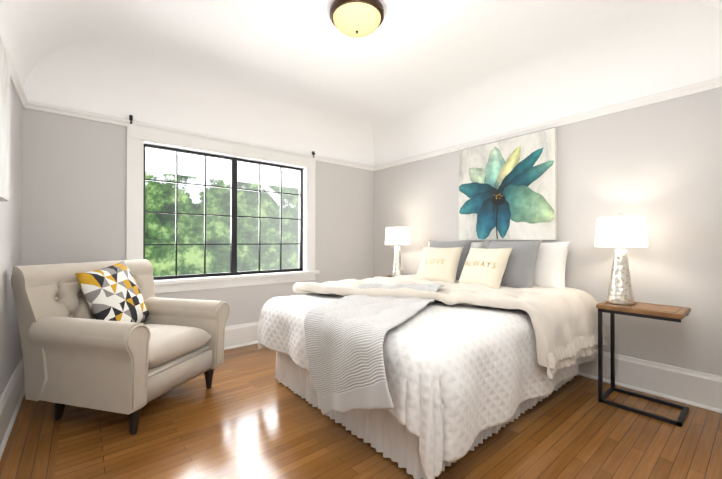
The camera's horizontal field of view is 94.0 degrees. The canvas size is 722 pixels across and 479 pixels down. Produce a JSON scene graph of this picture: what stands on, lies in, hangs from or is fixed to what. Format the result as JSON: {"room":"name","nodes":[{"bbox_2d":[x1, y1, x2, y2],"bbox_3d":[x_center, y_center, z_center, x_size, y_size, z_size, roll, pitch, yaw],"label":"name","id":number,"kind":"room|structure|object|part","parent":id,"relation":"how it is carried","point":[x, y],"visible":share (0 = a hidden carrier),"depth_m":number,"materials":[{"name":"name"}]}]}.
{"room":"bedroom","nodes":[
{"label":"bedroom","id":0,"kind":"room"},
{"bbox_2d":[0,81,21,397],"bbox_3d":[-1.450,-0.140,1.036,0.200,2.760,3.900,0,0,-40],"label":"wall","id":1,"kind":"structure","parent":0,"point":[10,255],"depth_m":2.22,"materials":[{"name":"paint"}]},
{"bbox_2d":[0,37,10,201],"bbox_3d":[-1.646,-0.612,1.468,0.038,0.790,1.110,0,0,-40],"label":"picture","id":2,"kind":"object","parent":1,"relation":"attached to","point":[5,69],"visible":1,"depth_m":1.77,"materials":[{"name":"fabric"}]},
{"bbox_2d":[0,358,24,459],"bbox_3d":[-1.423,1.024,1.181,0.036,0.235,3.700,0,0,-40],"label":"baseboard","id":3,"kind":"structure","parent":1,"relation":"attached to","point":[11,399],"depth_m":2.10,"materials":[{"name":"white wood"}]},
{"bbox_2d":[0,30,31,108],"bbox_3d":[-1.425,-1.059,1.193,0.030,0.060,3.700,0,0,-40],"label":"crown molding","id":4,"kind":"structure","parent":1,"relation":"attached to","point":[14,78],"depth_m":2.27,"materials":[{"name":"white wood"}]},
{"bbox_2d":[21,100,373,357],"bbox_3d":[-1.279,-0.121,3.843,4.050,2.760,0.200,0,0,-40],"label":"wall","id":5,"kind":"structure","parent":0,"point":[74,171],"depth_m":2.93,"materials":[{"name":"paint"}]},
{"bbox_2d":[32,101,371,170],"bbox_3d":[-1.202,-1.042,3.764,3.540,0.060,0.030,0,0,-40],"label":"crown molding","id":6,"kind":"structure","parent":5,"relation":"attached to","point":[38,106],"depth_m":3.25,"materials":[{"name":"white wood"}]},
{"bbox_2d":[126,126,319,292],"bbox_3d":[-1.361,-0.252,3.669,2.030,1.520,0.185,0,0,-40],"label":"window","id":7,"kind":"structure","parent":5,"relation":"in","point":[138,139],"depth_m":3.56,"materials":[{"name":"white"}]},
{"bbox_2d":[224,321,258,349],"bbox_3d":[-1.200,1.041,3.748,3.540,0.235,0.036,0,0,-40],"label":"baseboard","id":8,"kind":"structure","parent":5,"relation":"attached to","point":[239,335],"depth_m":3.66,"materials":[{"name":"white wood"}]},
{"bbox_2d":[0,0,721,165],"bbox_3d":[-0.033,-1.301,2.351,3.650,0.420,3.700,0,0,-40],"label":"ceiling","id":9,"kind":"structure","parent":0,"point":[59,55],"depth_m":2.91,"materials":[{"name":"white paint"}]},
{"bbox_2d":[0,343,721,478],"bbox_3d":[-0.033,1.199,2.334,3.650,0.100,3.700,0,0,-40],"label":"floor","id":10,"kind":"structure","parent":0,"point":[246,415],"depth_m":1.92,"materials":[{"name":"brown wood"}]},
{"bbox_2d":[11,259,229,434],"bbox_3d":[-1.635,0.657,2.402,0.971,0.985,0.912,0,0,15],"label":"armchair","id":11,"kind":"object","parent":10,"relation":"on","point":[117,336],"visible":1,"depth_m":2.10,"materials":[{"name":"beige fabric"}]},
{"bbox_3d":[-1.631,0.733,2.016,0.750,0.508,0.161,0,0,15],"label":"arm","id":12,"kind":"part","parent":11,"relation":"part of"},
{"bbox_2d":[75,260,148,322],"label":"cushion","id":13,"kind":"object","parent":11,"relation":"on","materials":[{"name":"multicoloured fabric"}]},
{"bbox_2d":[145,324,210,367],"bbox_3d":[-1.498,0.724,2.366,0.660,0.180,0.580,0,0,15],"label":"seat cushion","id":14,"kind":"object","parent":11,"relation":"on","point":[170,345],"depth_m":2.31,"materials":[{"name":"fabric"}]},
{"bbox_3d":[-1.539,0.904,2.376,0.685,0.180,0.626,0,0,15],"label":"seat","id":15,"kind":"part","parent":11,"relation":"part of","materials":[{"name":"fabric"}]},
{"bbox_3d":[-1.442,0.738,2.736,0.750,0.508,0.161,0,0,15],"label":"arm","id":16,"kind":"part","parent":11,"relation":"part of"},
{"bbox_2d":[258,240,607,478],"bbox_3d":[0.503,0.576,2.706,2.256,1.151,1.977,0,0,-40],"label":"bed","id":17,"kind":"object","parent":10,"relation":"on","point":[448,353],"visible":1,"depth_m":1.96,"materials":[{"name":"white fabric"}]},
{"bbox_2d":[304,283,443,414],"bbox_3d":[0.225,0.653,2.215,1.202,0.623,1.144,0,0,-40],"label":"throw","id":18,"kind":"object","parent":17,"relation":"on","point":[365,349],"depth_m":1.74,"materials":[{"name":"white fabric"}]},
{"bbox_2d":[415,246,462,282],"bbox_3d":[0.780,0.259,3.411,0.460,0.420,0.155,0,-28,42],"label":"pillow","id":19,"kind":"object","parent":17,"relation":"on","point":[444,263],"depth_m":3.34,"materials":[{"name":"beige fabric"}]},
{"bbox_2d":[293,274,597,366],"bbox_3d":[0.641,0.564,2.837,1.701,0.412,1.952,0,0,-40],"label":"comforter","id":20,"kind":"object","parent":17,"relation":"on","point":[504,322],"depth_m":2.24,"materials":[{"name":"beige fabric"}]},
{"bbox_2d":[429,240,471,279],"bbox_3d":[0.893,0.232,3.537,0.500,0.480,0.167,0,-21,44],"label":"pillow","id":21,"kind":"object","parent":17,"relation":"on","point":[466,245],"depth_m":3.42,"materials":[{"name":"grey fabric"}]},
{"bbox_2d":[428,241,483,250],"bbox_3d":[0.984,0.245,3.692,0.207,0.460,0.720,18,-12,-38],"label":"pillow","id":22,"kind":"object","parent":17,"relation":"on","point":[472,244],"depth_m":3.46,"materials":[{"name":"white fabric"}]},
{"bbox_2d":[458,247,511,288],"bbox_3d":[1.099,0.257,3.026,0.156,0.420,0.460,31,-15,-26],"label":"pillow","id":23,"kind":"object","parent":17,"relation":"on","point":[484,267],"depth_m":2.93,"materials":[{"name":"beige fabric"}]},
{"bbox_2d":[465,261,495,267],"label":"lettering","id":24,"kind":"object","parent":23,"relation":"attached to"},
{"bbox_2d":[489,240,541,287],"bbox_3d":[1.326,0.228,3.016,0.166,0.480,0.500,24,-13,-31],"label":"pillow","id":25,"kind":"object","parent":17,"relation":"on","point":[524,264],"depth_m":2.88,"materials":[{"name":"grey fabric"}]},
{"bbox_2d":[532,241,570,288],"bbox_3d":[1.495,0.241,3.077,0.207,0.460,0.720,18,-12,-38],"label":"pillow","id":26,"kind":"object","parent":17,"relation":"on","point":[549,269],"depth_m":2.84,"materials":[{"name":"white fabric"}]},
{"bbox_2d":[596,301,690,426],"bbox_3d":[1.944,0.803,2.328,0.340,0.691,0.450,0,0,-40],"label":"nightstand","id":27,"kind":"object","parent":10,"relation":"on","point":[660,312],"visible":0.9,"depth_m":2.32,"materials":[{"name":"black metal"}]},
{"bbox_2d":[595,213,647,304],"bbox_3d":[1.867,0.132,2.425,0.304,0.650,0.304,0,0,-40],"label":"table lamp","id":28,"kind":"object","parent":27,"relation":"on","point":[620,231],"visible":1,"depth_m":2.36,"materials":[{"name":"white fabric"}]},
{"bbox_3d":[1.867,-0.053,2.426,0.304,0.210,0.304,0,0,-40],"label":"lamp shade","id":29,"kind":"part","parent":28,"relation":"part of","materials":[{"name":"white fabric"}]},
{"bbox_3d":[0.391,0.816,4.197,0.340,0.691,0.400,0,0,-40],"label":"nightstand","id":30,"kind":"object","parent":10,"relation":"on","visible":0},
{"bbox_2d":[385,225,409,276],"bbox_3d":[0.445,0.144,4.136,0.304,0.650,0.304,0,0,-40],"label":"table lamp","id":31,"kind":"object","parent":30,"relation":"on","point":[396,235],"visible":0.94,"depth_m":4.05,"materials":[{"name":"white fabric"}]},
{"bbox_3d":[0.445,-0.041,4.138,0.304,0.210,0.304,0,0,-40],"label":"lamp shade","id":32,"kind":"part","parent":31,"relation":"part of","materials":[{"name":"white fabric"}]},
{"bbox_2d":[94,0,667,122],"bbox_3d":[-0.033,-1.561,2.353,4.050,0.100,4.100,0,0,-40],"label":"ceiling","id":33,"kind":"structure","parent":0,"point":[405,54],"depth_m":2.56,"materials":[{"name":"white paint"}]},
{"bbox_2d":[330,0,383,37],"bbox_3d":[-0.027,-1.436,2.227,0.360,0.152,0.360,0,0,-40],"label":"ceiling light","id":34,"kind":"object","parent":33,"relation":"attached to","point":[357,18],"visible":1,"depth_m":2.14,"materials":[{"name":"beige glass"}]},
{"bbox_2d":[374,77,721,375],"bbox_3d":[1.512,-0.123,3.496,0.200,2.760,3.900,0,0,-40],"label":"wall","id":35,"kind":"structure","parent":0,"point":[658,166],"depth_m":2.58,"materials":[{"name":"paint"}]},
{"bbox_2d":[458,128,556,239],"bbox_3d":[1.427,-0.494,3.402,0.046,1.000,1.000,0,0,-40],"label":"framed picture","id":36,"kind":"object","parent":35,"relation":"attached to","point":[507,189],"visible":1,"depth_m":3.32,"materials":[{"name":"fabric"}]},
{"bbox_2d":[372,77,721,170],"bbox_3d":[1.359,-1.043,3.506,0.030,0.060,3.700,0,0,-40],"label":"crown molding","id":37,"kind":"structure","parent":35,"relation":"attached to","point":[599,112],"depth_m":2.89,"materials":[{"name":"white wood"}]},
{"bbox_2d":[578,350,721,412],"bbox_3d":[1.357,1.039,3.490,0.036,0.235,3.700,0,0,-40],"label":"baseboard","id":38,"kind":"structure","parent":35,"relation":"attached to","point":[692,387],"depth_m":2.46,"materials":[{"name":"white wood"}]},
{"label":"outside","id":39,"kind":"structure","parent":0,"visible":0},
{"bbox_2d":[145,148,298,203],"bbox_3d":[-2.410,-0.892,5.249,4.800,0.680,1.400,0,0,-40],"label":"sky","id":40,"kind":"structure","parent":39,"point":[160,161],"depth_m":5.21,"materials":[{"name":"white"}]},
{"bbox_2d":[145,171,298,275],"bbox_3d":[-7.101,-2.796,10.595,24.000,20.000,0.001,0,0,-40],"label":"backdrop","id":41,"kind":"structure","parent":39,"point":[160,197],"depth_m":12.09,"materials":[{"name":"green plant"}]}
]}

